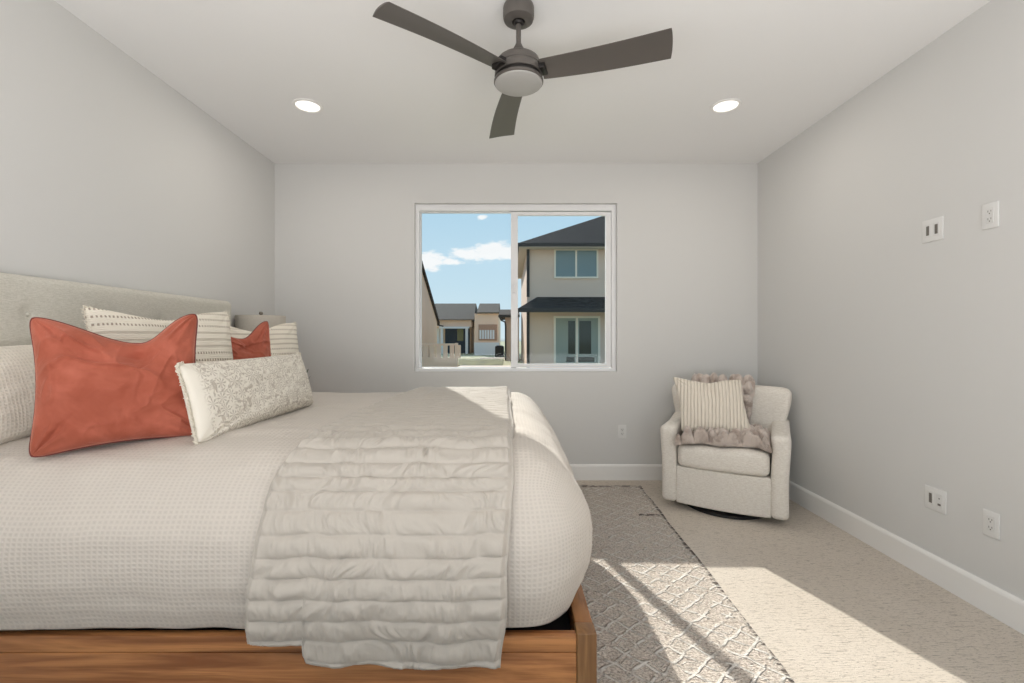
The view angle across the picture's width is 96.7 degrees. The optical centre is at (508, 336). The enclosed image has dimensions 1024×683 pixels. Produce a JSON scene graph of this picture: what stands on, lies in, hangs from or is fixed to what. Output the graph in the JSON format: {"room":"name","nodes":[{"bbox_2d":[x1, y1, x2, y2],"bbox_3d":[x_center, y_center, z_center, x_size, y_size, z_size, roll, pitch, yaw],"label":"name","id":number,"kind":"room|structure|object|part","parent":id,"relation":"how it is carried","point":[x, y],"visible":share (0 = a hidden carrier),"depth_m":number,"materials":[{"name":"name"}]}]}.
{"room":"bedroom","nodes":[
{"label":"bedroom","id":0,"kind":"room"},
{"bbox_2d":[0,0,274,326],"bbox_3d":[-2.103,-0.133,1.033,0.160,2.729,5.786,0,0,0],"label":"wall","id":1,"kind":"structure","parent":0,"point":[110,175],"depth_m":2.35,"materials":[{"name":"white paint"}]},
{"bbox_2d":[275,163,757,463],"bbox_3d":[0.060,-0.133,4.006,4.487,2.729,0.160,0,0,0],"label":"wall","id":2,"kind":"structure","parent":0,"point":[687,233],"depth_m":3.93,"materials":[{"name":"white paint"}]},
{"bbox_2d":[415,204,615,370],"bbox_3d":[0.058,-0.429,4.002,1.747,1.454,0.089,0,0,0],"label":"window","id":3,"kind":"structure","parent":2,"relation":"in","point":[607,210],"depth_m":3.96,"materials":[{"name":"white plastic"}]},
{"bbox_3d":[-0.357,-0.414,4.021,0.848,1.372,0.030,0,0,0],"label":"fixed sash","id":4,"kind":"part","parent":3,"relation":"part of","materials":[{"name":"clear glass"}]},
{"bbox_3d":[0.454,-0.414,3.987,0.873,1.356,0.032,0,0,0],"label":"sliding sash","id":5,"kind":"part","parent":3,"relation":"part of","materials":[{"name":"clear glass"}]},
{"bbox_2d":[570,464,661,479],"bbox_3d":[0.060,1.165,3.918,4.167,0.135,0.015,0,0,0],"label":"baseboard","id":6,"kind":"structure","parent":2,"relation":"attached to","point":[580,471],"depth_m":3.91,"materials":[{"name":"white paint"}]},
{"bbox_2d":[618,425,625,437],"bbox_3d":[0.975,0.816,3.922,0.070,0.114,0.008,0,0,0],"label":"wall outlet","id":7,"kind":"object","parent":2,"relation":"attached to","point":[621,428],"visible":1,"depth_m":3.92,"materials":[{"name":"white plastic"}]},
{"bbox_2d":[620,428,623,435],"bbox_3d":[0.975,0.816,3.920,0.033,0.066,0.004,0,0,0],"label":"receptacle","id":8,"kind":"object","parent":7,"relation":"attached to","point":[621,429],"depth_m":3.92,"materials":[{"name":"grey plastic"}]},
{"bbox_2d":[54,0,990,162],"bbox_3d":[0.060,-1.572,1.113,4.487,0.150,5.946,0,0,0],"label":"ceiling","id":9,"kind":"structure","parent":0,"point":[386,92],"depth_m":2.58,"materials":[{"name":"white paint"}]},
{"bbox_2d":[292,98,322,112],"bbox_3d":[-1.300,-1.492,2.940,0.188,0.009,0.188,0,0,0],"label":"recessed light","id":10,"kind":"object","parent":9,"relation":"in","point":[306,105],"visible":1,"depth_m":2.94,"materials":[{"name":"white paint"}]},
{"bbox_2d":[373,0,672,138],"bbox_3d":[0.084,-1.313,2.146,1.192,0.366,1.113,0,0,0],"label":"ceiling fan","id":11,"kind":"object","parent":9,"relation":"hanging from","point":[519,71],"visible":1,"depth_m":1.95,"materials":[{"name":"grey"}]},
{"bbox_3d":[-0.255,-1.186,1.815,0.549,0.034,0.151,0,0,-39],"label":"blade","id":12,"kind":"part","parent":11,"relation":"part of","materials":[{"name":"grey wood"}]},
{"bbox_3d":[-0.007,-1.186,2.426,0.151,0.034,0.549,0,0,-8],"label":"blade","id":13,"kind":"part","parent":11,"relation":"part of","materials":[{"name":"grey wood"}]},
{"bbox_3d":[0.402,-1.186,1.927,0.549,0.034,0.151,0,0,18],"label":"blade","id":14,"kind":"part","parent":11,"relation":"part of","materials":[{"name":"grey wood"}]},
{"bbox_2d":[710,98,741,112],"bbox_3d":[1.400,-1.492,2.940,0.188,0.009,0.188,0,0,0],"label":"recessed light","id":15,"kind":"object","parent":9,"relation":"in","point":[729,104],"visible":1,"depth_m":2.94,"materials":[{"name":"white paint"}]},
{"bbox_2d":[576,480,1023,682],"bbox_3d":[0.060,1.307,1.113,4.487,0.150,5.946,0,0,0],"label":"floor","id":16,"kind":"structure","parent":0,"point":[830,606],"depth_m":2.10,"materials":[{"name":"carpet"}]},
{"bbox_2d":[579,485,794,682],"bbox_3d":[-0.299,1.225,1.176,2.611,0.012,5.216,0,0,2],"label":"area rug","id":17,"kind":"object","parent":16,"relation":"on","point":[658,614],"visible":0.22,"depth_m":2.05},
{"bbox_2d":[0,272,596,682],"bbox_3d":[-0.875,0.490,2.284,2.288,1.481,1.908,0,0,0],"label":"bed","id":18,"kind":"object","parent":17,"relation":"on","point":[564,649],"visible":0.12,"depth_m":1.39,"materials":[{"name":"brown wood"}]},
{"bbox_3d":[-1.973,0.441,2.260,0.086,1.382,1.860,0,0,0],"label":"headboard","id":19,"kind":"part","parent":18,"relation":"part of","materials":[{"name":"fabric"}]},
{"bbox_3d":[-0.862,1.036,1.400,2.136,0.252,0.030,0,0,0],"label":"rail","id":20,"kind":"part","parent":18,"relation":"part of","materials":[{"name":"brown wood"}]},
{"bbox_2d":[0,392,591,629],"bbox_3d":[-0.818,0.621,2.307,2.219,0.541,1.982,0,0,0],"label":"duvet","id":21,"kind":"object","parent":18,"relation":"on","point":[157,532],"visible":0.57,"depth_m":1.37,"materials":[{"name":"fabric"}]},
{"bbox_2d":[0,345,34,443],"bbox_3d":[-1.827,0.202,1.782,0.224,0.378,0.670,0,0,3],"label":"pillow","id":22,"kind":"object","parent":21,"relation":"on","point":[17,367],"visible":0.17,"depth_m":1.62,"materials":[{"name":"fabric"}]},
{"bbox_2d":[29,314,197,457],"bbox_3d":[-1.367,0.149,1.602,0.485,0.478,0.210,0,0,-30],"label":"pillow","id":23,"kind":"object","parent":21,"relation":"on","point":[92,389],"visible":0.91,"depth_m":1.53,"materials":[{"name":"orange fabric"}]},
{"bbox_2d":[81,305,232,362],"bbox_3d":[-1.506,0.117,2.032,0.206,0.505,0.610,0,0,22],"label":"pillow","id":24,"kind":"object","parent":21,"relation":"on","point":[213,341],"visible":0.38,"depth_m":1.95,"materials":[{"name":"fabric"}]},
{"bbox_2d":[175,352,313,444],"bbox_3d":[-1.103,0.232,2.023,0.187,0.302,0.905,0,0,6],"label":"pillow","id":25,"kind":"object","parent":21,"relation":"on","point":[221,397],"visible":1,"depth_m":1.79,"materials":[{"name":"fabric"}]},
{"bbox_2d":[231,321,270,359],"bbox_3d":[-1.443,0.134,2.391,0.209,0.449,0.461,0,0,25],"label":"pillow","id":26,"kind":"object","parent":21,"relation":"on","point":[257,344],"visible":0.17,"depth_m":2.48,"materials":[{"name":"orange fabric"}]},
{"bbox_2d":[230,322,298,355],"bbox_3d":[-1.549,0.133,2.858,0.189,0.478,0.606,0,0,21],"label":"pillow","id":27,"kind":"object","parent":21,"relation":"on","point":[283,337],"visible":0.28,"depth_m":2.94,"materials":[{"name":"fabric"}]},
{"bbox_2d":[245,386,513,669],"bbox_3d":[-0.370,0.636,2.292,0.776,0.643,2.080,0,0,0],"label":"quilt","id":28,"kind":"object","parent":21,"relation":"on","point":[382,538],"visible":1,"depth_m":1.30,"materials":[{"name":"beige fabric"}]},
{"bbox_3d":[0.237,1.033,2.310,0.056,0.258,1.842,0,0,0],"label":"foot rail","id":29,"kind":"part","parent":18,"relation":"part of","materials":[{"name":"brown wood"}]},
{"bbox_3d":[0.237,1.061,1.411,0.060,0.318,0.058,0,0,0],"label":"leg","id":30,"kind":"part","parent":18,"relation":"part of","materials":[{"name":"brown wood"}]},
{"bbox_2d":[660,384,791,519],"bbox_3d":[1.600,0.801,3.362,0.847,0.859,0.676,0,0,30],"label":"swivel armchair","id":31,"kind":"object","parent":16,"relation":"on","point":[738,483],"visible":0.81,"depth_m":3.10,"materials":[{"name":"fabric"}]},
{"bbox_3d":[1.297,0.892,3.534,0.118,0.579,0.620,0,0,30],"label":"armrest","id":32,"kind":"part","parent":31,"relation":"part of","materials":[{"name":"fabric"}]},
{"bbox_2d":[674,372,771,452],"bbox_3d":[1.576,0.522,3.315,0.596,0.484,0.671,0,0,30],"label":"fur throw","id":33,"kind":"object","parent":31,"relation":"on","point":[755,436],"visible":0.55,"depth_m":3.14,"materials":[{"name":"beige fur"}]},
{"bbox_2d":[673,377,749,431],"bbox_3d":[1.470,0.502,3.303,0.516,0.394,0.210,0,0,18],"label":"pillow","id":34,"kind":"object","parent":33,"relation":"on","point":[720,404],"visible":0.84,"depth_m":3.26,"materials":[{"name":"beige fabric"}]},
{"bbox_3d":[1.595,1.053,3.354,0.590,0.267,0.612,0,0,30],"label":"panel","id":35,"kind":"part","parent":31,"relation":"part of","materials":[{"name":"fabric"}]},
{"bbox_2d":[678,444,770,475],"bbox_3d":[1.561,0.830,3.296,0.572,0.183,0.522,0,0,30],"label":"seat cushion","id":36,"kind":"object","parent":31,"relation":"on","point":[698,458],"depth_m":3.08,"materials":[{"name":"fabric"}]},
{"bbox_3d":[1.717,0.657,3.560,0.847,0.570,0.216,0,0,30],"label":"backrest","id":37,"kind":"part","parent":31,"relation":"part of","materials":[{"name":"fabric"}]},
{"bbox_3d":[1.898,0.892,3.180,0.118,0.579,0.620,0,0,30],"label":"armrest","id":38,"kind":"part","parent":31,"relation":"part of","materials":[{"name":"fabric"}]},
{"bbox_3d":[-1.765,0.899,3.555,0.500,0.665,0.470,0,0,0],"label":"nightstand","id":39,"kind":"object","parent":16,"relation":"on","visible":0},
{"bbox_2d":[235,312,285,331],"bbox_3d":[-1.853,0.188,3.400,0.334,0.756,0.334,0,0,0],"label":"table lamp","id":40,"kind":"object","parent":39,"relation":"on","point":[244,322],"visible":0.31,"depth_m":3.25,"materials":[{"name":"fabric"}]},
{"bbox_2d":[758,0,1023,599],"bbox_3d":[2.224,-0.133,1.033,0.160,2.729,5.786,0,0,0],"label":"wall","id":41,"kind":"structure","parent":0,"point":[900,357],"depth_m":2.41,"materials":[{"name":"white paint"}]},
{"bbox_2d":[789,481,1023,634],"bbox_3d":[2.136,1.165,1.105,0.015,0.135,5.611,0,0,0],"label":"baseboard","id":42,"kind":"structure","parent":41,"relation":"attached to","point":[1005,607],"depth_m":2.34,"materials":[{"name":"white paint"}]},
{"bbox_2d":[922,216,943,242],"bbox_3d":[2.140,-0.541,2.300,0.008,0.114,0.114,0,0,0],"label":"wall plate","id":43,"kind":"object","parent":41,"relation":"attached to","point":[932,229],"visible":1,"depth_m":2.29,"materials":[{"name":"white plastic"}]},
{"bbox_2d":[925,484,946,514],"bbox_3d":[2.140,0.815,2.285,0.008,0.114,0.114,0,0,0],"label":"wall plate","id":44,"kind":"object","parent":41,"relation":"attached to","point":[935,499],"visible":1,"depth_m":2.28,"materials":[{"name":"white plastic"}]},
{"bbox_2d":[982,201,998,229],"bbox_3d":[2.140,-0.540,2.024,0.008,0.114,0.070,0,0,0],"label":"wall outlet","id":45,"kind":"object","parent":41,"relation":"attached to","point":[990,211],"visible":1,"depth_m":2.02,"materials":[{"name":"white plastic"}]},
{"bbox_2d":[986,207,993,223],"bbox_3d":[2.138,-0.540,2.024,0.004,0.066,0.033,0,0,0],"label":"receptacle","id":46,"kind":"object","parent":45,"relation":"attached to","point":[989,210],"depth_m":2.02,"materials":[{"name":"grey plastic"}]},
{"bbox_2d":[983,508,999,539],"bbox_3d":[2.140,0.830,2.020,0.008,0.114,0.070,0,0,0],"label":"wall outlet","id":47,"kind":"object","parent":41,"relation":"attached to","point":[991,520],"visible":1,"depth_m":2.02,"materials":[{"name":"white plastic"}]},
{"bbox_2d":[987,515,994,532],"bbox_3d":[2.138,0.830,2.020,0.004,0.066,0.033,0,0,0],"label":"receptacle","id":48,"kind":"object","parent":47,"relation":"attached to","point":[990,518],"depth_m":2.02,"materials":[{"name":"white plastic"}]},
{"label":"outside","id":49,"kind":"structure","parent":0,"visible":0},
{"bbox_2d":[441,341,525,367],"bbox_3d":[0.000,1.492,72.048,140.000,0.280,135.904,0,0,0],"label":"ground","id":50,"kind":"structure","parent":49,"point":[463,355],"depth_m":31.54,"materials":[{"name":"beige concrete"}]},
{"bbox_2d":[422,261,439,356],"bbox_3d":[-8.040,-2.364,18.506,7.320,7.432,20.564,0,0,0],"label":"house","id":51,"kind":"structure","parent":50,"relation":"on","point":[430,319],"depth_m":25.43,"materials":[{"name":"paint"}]},
{"bbox_2d":[422,343,460,366],"bbox_3d":[-2.317,0.762,13.000,1.880,1.181,0.100,0,0,0],"label":"vinyl fence","id":52,"kind":"object","parent":50,"relation":"on","point":[445,361],"visible":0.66,"depth_m":12.98,"materials":[{"name":"beige plastic"}]},
{"bbox_3d":[-2.364,0.407,13.000,1.786,0.443,0.060,0,0,0],"label":"rail","id":53,"kind":"part","parent":52,"relation":"part of","materials":[{"name":"beige plastic"}]},
{"bbox_3d":[-2.364,0.983,13.000,1.786,0.738,0.040,0,0,0],"label":"panel","id":54,"kind":"part","parent":52,"relation":"part of","materials":[{"name":"beige plastic"}]},
{"bbox_3d":[-1.500,0.762,13.000,0.086,1.181,0.100,0,0,0],"label":"post","id":55,"kind":"part","parent":52,"relation":"part of","materials":[{"name":"beige plastic"}]},
{"bbox_2d":[435,303,477,353],"bbox_3d":[-4.929,-0.833,41.000,4.320,4.371,10.000,0,0,0],"label":"house","id":56,"kind":"structure","parent":50,"relation":"on","point":[457,320],"depth_m":38.30,"materials":[{"name":"grey"}]},
{"bbox_3d":[-5.880,-0.040,37.000,0.487,1.345,0.200,0,0,0],"label":"door","id":57,"kind":"part","parent":56,"relation":"part of","materials":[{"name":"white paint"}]},
{"bbox_3d":[-5.341,0.320,36.200,0.206,2.064,0.200,0,0,0],"label":"porch post","id":58,"kind":"part","parent":56,"relation":"part of","materials":[{"name":"white paint"}]},
{"bbox_3d":[-3.363,0.320,36.200,0.206,2.064,0.200,0,0,0],"label":"porch post","id":59,"kind":"part","parent":56,"relation":"part of","materials":[{"name":"white paint"}]},
{"bbox_2d":[458,359,503,365],"bbox_3d":[-2.350,1.343,24.500,4.100,0.038,6.200,0,0,0],"label":"lawn","id":60,"kind":"structure","parent":50,"relation":"on","point":[460,361],"depth_m":24.59,"materials":[{"name":"green plant"}]},
{"bbox_2d":[474,303,500,354],"bbox_3d":[-1.670,-0.686,37.900,1.846,4.076,8.200,0,0,0],"label":"house","id":61,"kind":"structure","parent":50,"relation":"on","point":[487,321],"depth_m":33.97,"materials":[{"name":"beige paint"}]},
{"bbox_2d":[458,365,519,367],"bbox_3d":[-0.898,1.337,19.750,2.714,0.050,2.500,0,0,0],"label":"walkway","id":62,"kind":"structure","parent":50,"relation":"on","point":[460,365],"depth_m":20.24,"materials":[{"name":"concrete"}]},
{"bbox_2d":[495,345,503,356],"bbox_3d":[-0.647,0.962,31.000,0.600,0.780,0.600,0,0,0],"label":"air conditioner","id":63,"kind":"object","parent":50,"relation":"on","point":[499,349],"visible":1,"depth_m":30.70,"materials":[{"name":"black metal"}]},
{"bbox_2d":[498,309,519,360],"bbox_3d":[0.000,-0.185,28.450,1.200,3.075,5.900,0,0,0],"label":"house","id":64,"kind":"structure","parent":50,"relation":"on","point":[504,314],"depth_m":26.00,"materials":[{"name":"beige paint"}]},
{"bbox_2d":[518,216,608,367],"bbox_3d":[6.302,-2.535,23.285,11.940,7.774,10.510,0,0,0],"label":"neighbor house","id":65,"kind":"structure","parent":50,"relation":"on","point":[561,272],"depth_m":19.00,"materials":[{"name":"beige paint"}]},
{"bbox_3d":[2.798,-3.059,18.981,1.697,1.092,0.022,0,0,0],"label":"pane","id":66,"kind":"part","parent":65,"relation":"part of","materials":[{"name":"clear glass"}]},
{"bbox_3d":[2.829,0.146,18.981,1.762,1.866,0.022,0,0,0],"label":"pane","id":67,"kind":"part","parent":65,"relation":"part of","materials":[{"name":"grey"}]}
]}

